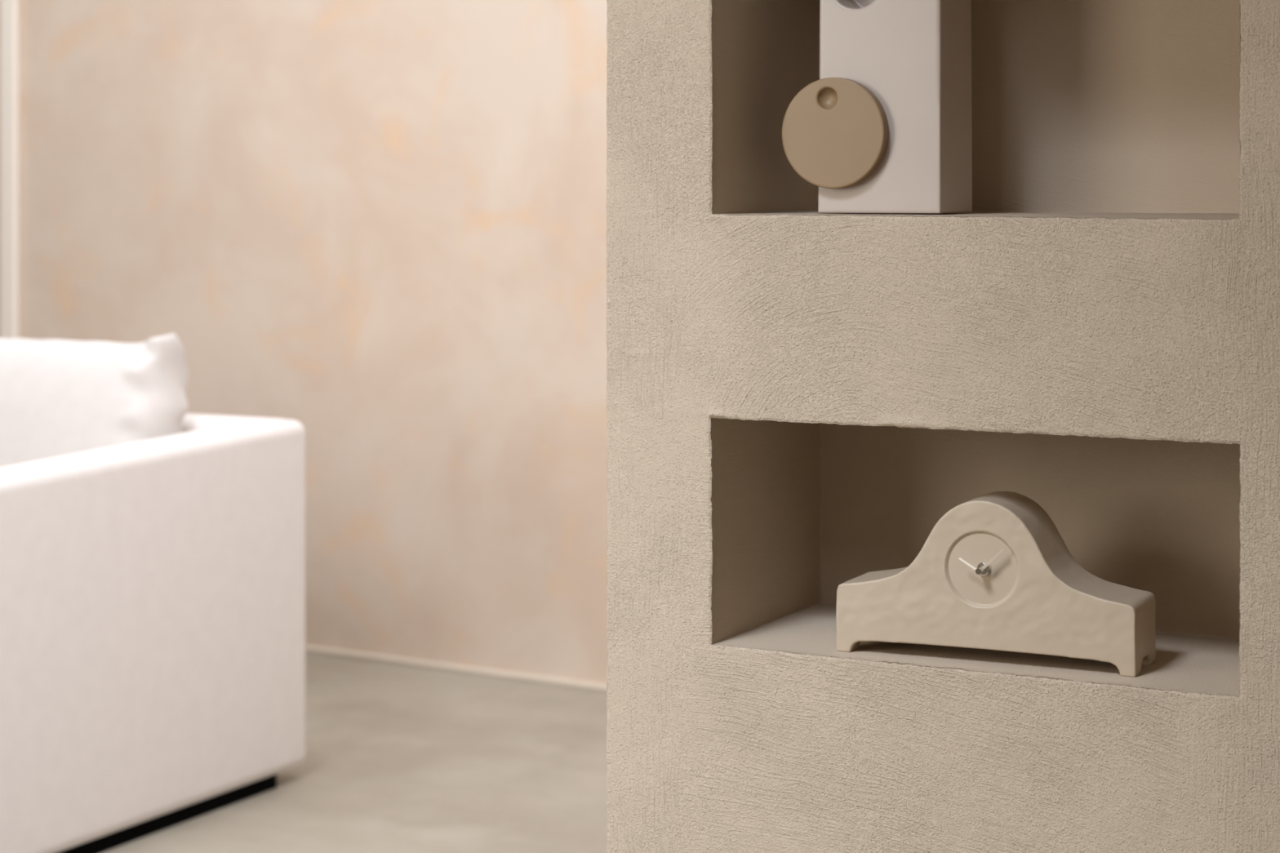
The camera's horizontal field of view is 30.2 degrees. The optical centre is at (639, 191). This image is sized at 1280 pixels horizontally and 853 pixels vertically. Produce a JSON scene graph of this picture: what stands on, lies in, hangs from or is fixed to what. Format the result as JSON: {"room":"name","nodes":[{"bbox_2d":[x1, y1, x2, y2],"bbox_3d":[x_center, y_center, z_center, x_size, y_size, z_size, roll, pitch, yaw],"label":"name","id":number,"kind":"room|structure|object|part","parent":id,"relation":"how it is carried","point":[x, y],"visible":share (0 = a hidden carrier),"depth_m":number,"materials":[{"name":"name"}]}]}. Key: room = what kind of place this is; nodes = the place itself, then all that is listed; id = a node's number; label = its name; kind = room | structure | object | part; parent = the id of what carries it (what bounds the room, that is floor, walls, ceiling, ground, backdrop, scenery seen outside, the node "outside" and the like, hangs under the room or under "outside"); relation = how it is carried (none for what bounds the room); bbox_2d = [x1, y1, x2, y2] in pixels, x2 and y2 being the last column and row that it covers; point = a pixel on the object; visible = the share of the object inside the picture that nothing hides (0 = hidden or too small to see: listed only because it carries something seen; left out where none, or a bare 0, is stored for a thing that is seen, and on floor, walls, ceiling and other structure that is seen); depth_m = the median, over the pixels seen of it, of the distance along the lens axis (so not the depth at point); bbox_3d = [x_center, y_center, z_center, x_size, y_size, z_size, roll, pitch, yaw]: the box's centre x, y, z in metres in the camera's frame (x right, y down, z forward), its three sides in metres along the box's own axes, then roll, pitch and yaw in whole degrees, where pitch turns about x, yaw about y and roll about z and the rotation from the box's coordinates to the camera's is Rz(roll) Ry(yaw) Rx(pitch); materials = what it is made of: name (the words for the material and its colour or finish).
{"room":"living room","nodes":[
{"label":"living room","id":0,"kind":"room"},
{"bbox_2d":[19,0,607,684],"bbox_3d":[0.297,-0.450,4.852,7.229,3.000,0.150,0,0,32],"label":"wall","id":1,"kind":"structure","parent":0,"point":[378,228],"depth_m":5.31,"materials":[{"name":"paint"}]},
{"bbox_2d":[0,0,19,338],"bbox_3d":[-1.574,-0.450,5.915,0.054,3.000,0.023,0,0,28],"label":"trim","id":2,"kind":"structure","parent":1,"relation":"attached to","point":[9,9],"depth_m":5.90,"materials":[{"name":"paint"}]},
{"bbox_2d":[305,645,606,691],"bbox_3d":[0.855,1.044,4.409,5.815,0.012,0.014,0,0,32],"label":"baseboard","id":3,"kind":"structure","parent":1,"relation":"attached to","point":[573,683],"depth_m":5.18,"materials":[{"name":"paint"}]},
{"bbox_2d":[102,651,607,852],"bbox_3d":[-1.326,1.090,1.773,7.200,0.080,7.900,0,0,28],"label":"floor","id":4,"kind":"structure","parent":0,"point":[399,758],"depth_m":4.27,"materials":[{"name":"concrete"}]},
{"bbox_2d":[0,413,305,852],"bbox_3d":[-1.784,0.728,4.336,2.200,0.644,0.947,0,0,28],"label":"sofa","id":5,"kind":"object","parent":4,"relation":"on","point":[153,591],"visible":1,"depth_m":3.85,"materials":[{"name":"white fabric"}]},
{"bbox_2d":[0,333,188,467],"bbox_3d":[-1.160,0.460,4.279,0.766,0.424,0.234,0,0,27],"label":"sofa cushion","id":6,"kind":"object","parent":5,"relation":"on","point":[59,397],"visible":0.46,"depth_m":4.12,"materials":[{"name":"white fabric"}]},
{"bbox_3d":[-1.591,0.717,4.701,2.172,0.622,0.119,0,0,28],"label":"backrest","id":7,"kind":"part","parent":5,"relation":"part of","materials":[{"name":"white fabric"}]},
{"bbox_2d":[605,0,1279,852],"bbox_3d":[1.254,-0.400,1.847,2.703,2.900,0.403,0,0,28],"label":"wall","id":8,"kind":"structure","parent":0,"point":[797,395],"depth_m":2.24,"materials":[{"name":"paint"}]},
{"bbox_2d":[782,0,972,213],"bbox_3d":[0.230,-0.150,2.296,0.158,0.340,0.101,0,0,28],"label":"clock","id":9,"kind":"object","parent":8,"relation":"on","point":[886,125],"visible":1,"depth_m":2.25,"materials":[{"name":"white"}]},
{"bbox_2d":[835,491,1155,677],"bbox_3d":[0.325,0.355,2.185,0.282,0.149,0.096,0,0,25],"label":"mantel clock","id":10,"kind":"object","parent":8,"relation":"on","point":[996,572],"visible":1,"depth_m":2.16,"materials":[{"name":"beige ceramic"}]}
]}

